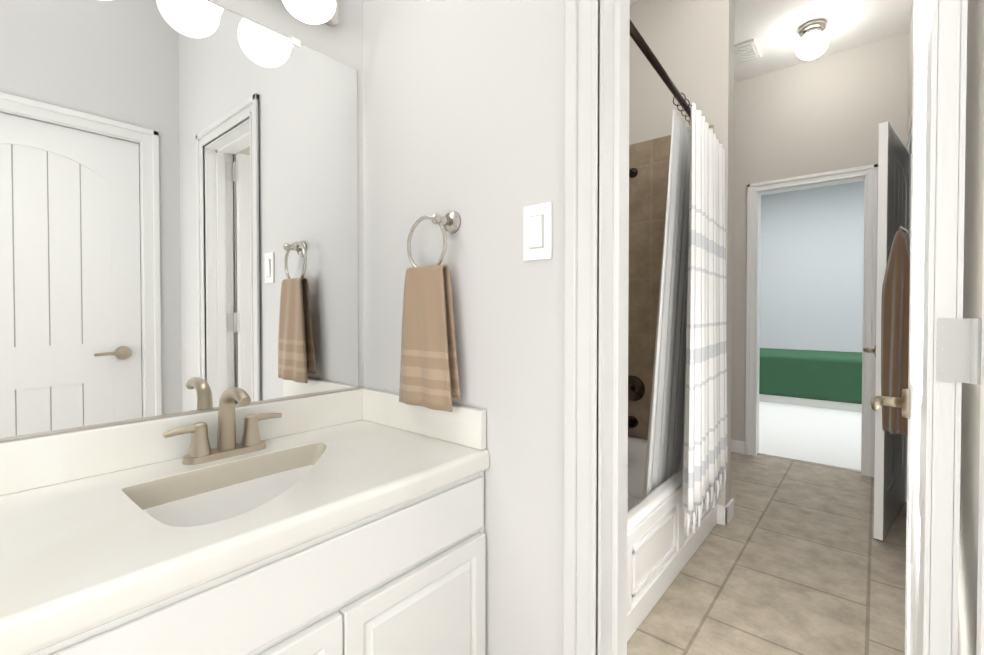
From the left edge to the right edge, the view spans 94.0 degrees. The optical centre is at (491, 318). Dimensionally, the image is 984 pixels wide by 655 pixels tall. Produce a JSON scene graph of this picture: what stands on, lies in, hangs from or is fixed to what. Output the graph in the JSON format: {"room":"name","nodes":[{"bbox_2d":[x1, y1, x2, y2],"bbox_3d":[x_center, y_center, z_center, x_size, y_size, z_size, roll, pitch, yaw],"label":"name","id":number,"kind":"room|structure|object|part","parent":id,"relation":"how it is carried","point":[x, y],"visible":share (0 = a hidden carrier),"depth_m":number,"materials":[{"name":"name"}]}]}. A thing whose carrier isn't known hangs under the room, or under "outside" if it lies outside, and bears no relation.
{"room":"bathroom","nodes":[
{"label":"bathroom","id":0,"kind":"room"},
{"bbox_2d":[0,0,363,441],"bbox_3d":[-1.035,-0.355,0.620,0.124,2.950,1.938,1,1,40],"label":"mirror","id":1,"kind":"object","parent":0,"point":[178,210],"depth_m":0.97,"materials":[{"name":"clear glass"}]},
{"bbox_2d":[282,0,338,26],"bbox_3d":[-0.625,-0.805,0.890,0.166,0.198,0.804,1,1,40],"label":"sconce","id":2,"kind":"object","parent":1,"relation":"attached to","point":[316,11],"visible":1,"depth_m":1.08,"materials":[{"name":"white glass"}]},
{"bbox_2d":[363,0,564,654],"bbox_3d":[-0.203,-0.365,1.262,1.121,2.950,0.115,1,1,40],"label":"wall","id":3,"kind":"structure","parent":0,"point":[464,109],"depth_m":1.02,"materials":[{"name":"white paint"}]},
{"bbox_2d":[399,211,460,411],"bbox_3d":[-0.144,-0.024,1.096,0.186,0.464,0.070,1,1,40],"label":"towel ring","id":4,"kind":"object","parent":3,"relation":"attached to","point":[429,376],"visible":1,"depth_m":1.06,"materials":[{"name":"brown fabric"}]},
{"bbox_2d":[523,202,551,260],"bbox_3d":[0.091,-0.176,0.934,0.070,0.114,0.012,1,1,40],"label":"switch plate","id":5,"kind":"object","parent":3,"relation":"attached to","point":[545,252],"depth_m":0.93,"materials":[{"name":"white plastic"}]},
{"bbox_3d":[0.088,-0.176,0.931,0.030,0.062,0.005,1,1,40],"label":"rocker light switch","id":6,"kind":"part","parent":5,"relation":"part of","materials":[{"name":"white plastic"}]},
{"bbox_3d":[0.091,-0.176,0.934,0.034,0.067,0.001,1,1,40],"label":"rocker switch frame","id":7,"kind":"part","parent":5,"relation":"part of","materials":[{"name":"white plastic"}]},
{"bbox_2d":[563,0,577,654],"bbox_3d":[0.153,0.138,0.882,0.026,1.957,0.019,1,1,40],"label":"trim","id":8,"kind":"structure","parent":3,"relation":"attached to","point":[570,327],"depth_m":0.87,"materials":[{"name":"white wood"}]},
{"bbox_2d":[576,0,599,654],"bbox_3d":[0.171,0.138,0.873,0.066,1.957,0.011,1,1,40],"label":"door frame","id":9,"kind":"structure","parent":3,"relation":"attached to","point":[583,301],"depth_m":0.86,"materials":[{"name":"white wood"}]},
{"bbox_2d":[629,0,734,505],"bbox_3d":[0.962,-0.387,2.712,0.810,2.950,0.120,1,1,40],"label":"wall","id":10,"kind":"structure","parent":0,"point":[690,43],"depth_m":2.50,"materials":[{"name":"grey paint"}]},
{"bbox_2d":[630,20,690,118],"bbox_3d":[0.666,-0.897,1.736,0.056,0.056,1.744,1,1,36],"label":"rod","id":11,"kind":"object","parent":10,"relation":"attached to","point":[641,43],"visible":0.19,"depth_m":1.61,"materials":[{"name":"brown metal"}]},
{"bbox_2d":[643,109,689,497],"bbox_3d":[0.894,-0.039,2.211,0.138,1.670,0.678,1,1,36],"label":"curtain liner","id":12,"kind":"object","parent":11,"relation":"hanging from","point":[665,452],"visible":0.71,"depth_m":2.06,"materials":[{"name":"white plastic"}]},
{"bbox_2d":[673,93,727,535],"bbox_3d":[0.957,-0.045,2.081,0.127,1.747,0.798,1,1,36],"label":"curtain","id":13,"kind":"object","parent":11,"relation":"hanging from","point":[705,458],"visible":0.98,"depth_m":1.94,"materials":[{"name":"white fabric"}]},
{"bbox_2d":[628,125,713,439],"bbox_3d":[0.897,-0.156,2.684,0.730,1.750,0.010,1,1,40],"label":"wall tile","id":14,"kind":"structure","parent":10,"relation":"attached to","point":[649,161],"depth_m":2.68,"materials":[{"name":"brown tile"}]},
{"bbox_2d":[628,416,637,428],"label":"tub spout","id":15,"kind":"object","parent":14,"relation":"attached to","point":[632,421],"depth_m":2.71,"materials":[{"name":"brown metal"}]},
{"bbox_2d":[629,168,637,177],"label":"shower head","id":16,"kind":"object","parent":14,"relation":"attached to","point":[633,172],"depth_m":2.70,"materials":[{"name":"brown metal"}]},
{"bbox_2d":[628,375,644,400],"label":"tub valve","id":17,"kind":"object","parent":14,"relation":"attached to","point":[636,389],"depth_m":2.71,"materials":[{"name":"brown metal"}]},
{"bbox_2d":[717,504,727,525],"bbox_3d":[1.216,1.043,2.432,0.062,0.100,0.014,1,1,40],"label":"baseboard","id":18,"kind":"structure","parent":10,"relation":"attached to","point":[721,512],"depth_m":2.42,"materials":[{"name":"white wood"}]},
{"bbox_2d":[627,452,906,654],"bbox_3d":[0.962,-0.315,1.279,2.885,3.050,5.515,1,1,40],"label":"floor","id":19,"kind":"structure","parent":0,"point":[794,558],"depth_m":1.95,"materials":[{"name":"grey tile"}]},
{"bbox_2d":[0,387,488,654],"bbox_3d":[-0.651,0.634,0.634,0.477,0.972,1.440,1,1,40],"label":"bathroom vanity","id":20,"kind":"object","parent":19,"relation":"on","point":[348,522],"visible":1,"depth_m":0.80,"materials":[{"name":"white"}]},
{"bbox_2d":[0,388,366,495],"bbox_3d":[-0.827,0.254,0.775,0.019,0.088,1.440,1,1,40],"label":"backsplash","id":21,"kind":"structure","parent":20,"relation":"attached to","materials":[{"name":"stone"}]},
{"bbox_2d":[163,387,281,464],"bbox_3d":[-0.544,0.219,0.965,0.130,0.152,0.232,1,1,40],"label":"faucet","id":22,"kind":"object","parent":20,"relation":"on","point":[251,450],"depth_m":0.97,"materials":[{"name":"beige metal"}]},
{"bbox_3d":[-0.365,0.741,0.626,0.018,0.507,0.354,1,1,40],"label":"door","id":23,"kind":"part","parent":20,"relation":"part of","materials":[{"name":"white wood"}]},
{"bbox_3d":[-0.134,0.737,0.900,0.018,0.507,0.354,1,1,40],"label":"door","id":24,"kind":"part","parent":20,"relation":"part of","materials":[{"name":"white wood"}]},
{"bbox_2d":[598,0,629,654],"bbox_3d":[0.234,0.163,0.903,0.020,1.905,0.117,1,1,40],"label":"trim","id":25,"kind":"structure","parent":19,"relation":"attached to","point":[606,210],"depth_m":0.87,"materials":[{"name":"white wood"}]},
{"bbox_2d":[627,436,716,641],"bbox_3d":[0.354,0.906,2.026,0.762,0.385,1.718,1,1,40],"label":"bathtub","id":26,"kind":"object","parent":19,"relation":"on","point":[662,547],"visible":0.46,"depth_m":1.85,"materials":[{"name":"white ceramic"}]},
{"bbox_3d":[0.500,0.902,1.623,0.009,0.165,0.014,1,1,40],"label":"apron mould","id":27,"kind":"part","parent":26,"relation":"part of","materials":[{"name":"white ceramic"}]},
{"bbox_3d":[0.638,0.825,1.786,0.009,0.014,0.443,1,1,40],"label":"apron mould","id":28,"kind":"part","parent":26,"relation":"part of","materials":[{"name":"white"}]},
{"bbox_3d":[0.638,0.976,1.788,0.009,0.014,0.443,1,1,40],"label":"apron mould","id":29,"kind":"part","parent":26,"relation":"part of","materials":[{"name":"white ceramic"}]},
{"bbox_3d":[0.776,0.897,1.951,0.009,0.165,0.014,1,1,40],"label":"apron mould","id":30,"kind":"part","parent":26,"relation":"part of","materials":[{"name":"white"}]},
{"bbox_3d":[1.006,0.969,2.226,0.009,0.014,0.443,1,1,40],"label":"apron mould","id":31,"kind":"part","parent":26,"relation":"part of","materials":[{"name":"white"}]},
{"bbox_2d":[725,499,733,525],"bbox_3d":[1.277,1.042,2.468,0.014,0.100,0.148,1,1,40],"label":"baseboard","id":32,"kind":"structure","parent":19,"relation":"attached to","point":[730,505],"depth_m":2.46,"materials":[{"name":"white wood"}]},
{"bbox_2d":[753,191,756,455],"bbox_3d":[2.048,0.042,3.572,0.012,2.068,0.015,1,1,40],"label":"trim","id":33,"kind":"structure","parent":19,"relation":"attached to","point":[755,323],"depth_m":3.57,"materials":[{"name":"white wood"}]},
{"bbox_2d":[755,192,760,455],"bbox_3d":[2.091,0.040,3.620,0.020,2.070,0.117,1,1,40],"label":"trim","id":34,"kind":"structure","parent":19,"relation":"attached to","point":[757,322],"depth_m":3.60,"materials":[{"name":"white wood"}]},
{"bbox_2d":[861,174,867,475],"bbox_3d":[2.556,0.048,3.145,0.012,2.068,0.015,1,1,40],"label":"trim","id":35,"kind":"structure","parent":19,"relation":"attached to","point":[865,288],"depth_m":3.14,"materials":[{"name":"white wood"}]},
{"bbox_2d":[630,0,911,82],"bbox_3d":[0.903,-1.889,1.184,2.885,0.100,5.330,1,1,40],"label":"ceiling","id":36,"kind":"structure","parent":0,"point":[770,27],"depth_m":2.91,"materials":[{"name":"white paint"}]},
{"bbox_2d":[734,39,761,65],"bbox_3d":[1.733,-1.856,3.243,0.260,0.026,0.260,1,1,40],"label":"ceiling vent","id":37,"kind":"object","parent":36,"relation":"in","point":[746,51],"visible":0.48,"depth_m":3.19,"materials":[{"name":"white metal"}]},
{"bbox_2d":[796,19,828,59],"bbox_3d":[2.044,-1.763,2.931,0.176,0.202,0.176,1,1,40],"label":"ceiling light","id":38,"kind":"object","parent":36,"relation":"attached to","point":[812,43],"visible":1,"depth_m":2.88,"materials":[{"name":"white glass"}]},
{"bbox_2d":[757,401,861,471],"bbox_3d":[3.680,1.095,5.202,5.400,0.112,4.442,1,1,40],"label":"floor","id":39,"kind":"structure","parent":0,"point":[821,436],"depth_m":4.16,"materials":[{"name":"white"}]},
{"bbox_2d":[759,348,861,411],"bbox_3d":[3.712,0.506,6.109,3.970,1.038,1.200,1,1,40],"label":"bed","id":40,"kind":"object","parent":39,"relation":"on","point":[823,379],"visible":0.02,"depth_m":5.38,"materials":[{"name":"green fabric"}]},
{"bbox_2d":[760,181,863,351],"bbox_3d":[5.141,-0.675,6.915,5.400,3.400,0.100,1,1,40],"label":"wall","id":41,"kind":"structure","parent":0,"point":[811,268],"depth_m":7.03,"materials":[{"name":"grey"}]},
{"bbox_2d":[731,32,908,440],"bbox_3d":[2.158,-0.399,3.558,1.555,2.950,0.115,1,1,40],"label":"wall","id":42,"kind":"structure","parent":0,"point":[812,116],"depth_m":3.35,"materials":[{"name":"grey paint"}]},
{"bbox_2d":[731,439,744,453],"bbox_3d":[1.761,1.022,3.828,0.627,0.100,0.014,1,1,40],"label":"baseboard","id":43,"kind":"structure","parent":42,"relation":"attached to","point":[737,446],"depth_m":3.65,"materials":[{"name":"white wood"}]},
{"bbox_2d":[745,184,750,454],"bbox_3d":[2.011,0.014,3.600,0.026,2.122,0.019,1,1,40],"label":"trim","id":44,"kind":"structure","parent":42,"relation":"attached to","point":[748,319],"depth_m":3.59,"materials":[{"name":"white wood"}]},
{"bbox_2d":[749,169,872,476],"bbox_3d":[2.304,0.018,3.360,0.784,2.122,0.011,1,1,40],"label":"door frame","id":45,"kind":"structure","parent":42,"relation":"attached to","point":[869,172],"depth_m":3.15,"materials":[{"name":"white wood"}]},
{"bbox_2d":[755,174,866,194],"bbox_3d":[2.344,-0.982,3.393,0.640,0.020,0.117,1,1,40],"label":"trim","id":46,"kind":"structure","parent":42,"relation":"attached to","point":[821,184],"depth_m":3.36,"materials":[{"name":"white wood"}]},
{"bbox_2d":[747,164,877,186],"bbox_3d":[2.301,-1.030,3.341,0.784,0.026,0.019,1,1,40],"label":"trim","id":47,"kind":"structure","parent":42,"relation":"attached to","point":[815,175],"depth_m":3.30,"materials":[{"name":"white wood"}]},
{"bbox_2d":[869,164,877,476],"bbox_3d":[2.591,0.021,3.113,0.026,2.122,0.019,1,1,40],"label":"trim","id":48,"kind":"structure","parent":42,"relation":"attached to","point":[874,309],"depth_m":3.10,"materials":[{"name":"white wood"}]},
{"bbox_2d":[907,0,983,654],"bbox_3d":[1.781,-0.373,1.810,0.115,2.950,3.277,1,1,40],"label":"wall","id":49,"kind":"structure","parent":0,"point":[970,400],"depth_m":0.88,"materials":[{"name":"grey paint"}]},
{"bbox_2d":[863,121,909,540],"bbox_3d":[2.145,0.065,2.502,0.714,2.038,0.101,-1,1,-41],"label":"door ajar","id":50,"kind":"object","parent":49,"relation":"attached to","point":[893,217],"visible":0.54,"depth_m":2.27,"materials":[{"name":"white wood"}]},
{"bbox_3d":[1.949,0.164,2.354,0.148,0.066,0.066,-1,1,-41],"label":"lever","id":51,"kind":"part","parent":50,"relation":"part of","materials":[{"name":"silver metal"}]},
{"bbox_2d":[881,226,909,434],"bbox_3d":[1.606,0.040,1.796,0.127,0.804,0.198,1,1,40],"label":"towel","id":52,"kind":"object","parent":49,"relation":"attached to","point":[895,299],"visible":0.75,"depth_m":1.75,"materials":[{"name":"brown fabric"}]},
{"bbox_2d":[905,112,911,501],"bbox_3d":[2.259,0.032,2.399,0.135,2.122,0.864,1,1,40],"label":"door frame","id":53,"kind":"structure","parent":49,"relation":"attached to","point":[909,249],"depth_m":2.69,"materials":[{"name":"white wood"}]},
{"bbox_3d":[0.821,-0.352,0.402,0.465,2.950,0.115,1,1,40],"label":"wall","id":54,"kind":"structure","parent":0,"visible":0},
{"bbox_2d":[905,0,981,654],"bbox_3d":[0.795,0.172,0.818,0.058,1.873,0.536,1,1,40],"label":"door","id":55,"kind":"structure","parent":54,"relation":"in","point":[936,274],"depth_m":0.65,"materials":[{"name":"white wood"}]},
{"bbox_2d":[870,388,910,418],"bbox_3d":[0.851,0.184,0.982,0.066,0.066,0.148,1,1,40],"label":"door lever","id":56,"kind":"object","parent":55,"relation":"attached to","point":[903,402],"visible":1,"depth_m":0.98,"materials":[{"name":"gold metal"}]},
{"bbox_3d":[0.639,0.070,0.623,0.049,1.589,0.040,1,1,40],"label":"near door hinges","id":57,"kind":"part","parent":55,"relation":"part of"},
{"bbox_2d":[976,205,983,654],"bbox_3d":[0.625,0.178,0.579,0.011,1.885,0.032,1,1,40],"label":"trim","id":58,"kind":"structure","parent":54,"relation":"attached to","point":[980,619],"depth_m":0.58,"materials":[{"name":"white wood"}]}
]}

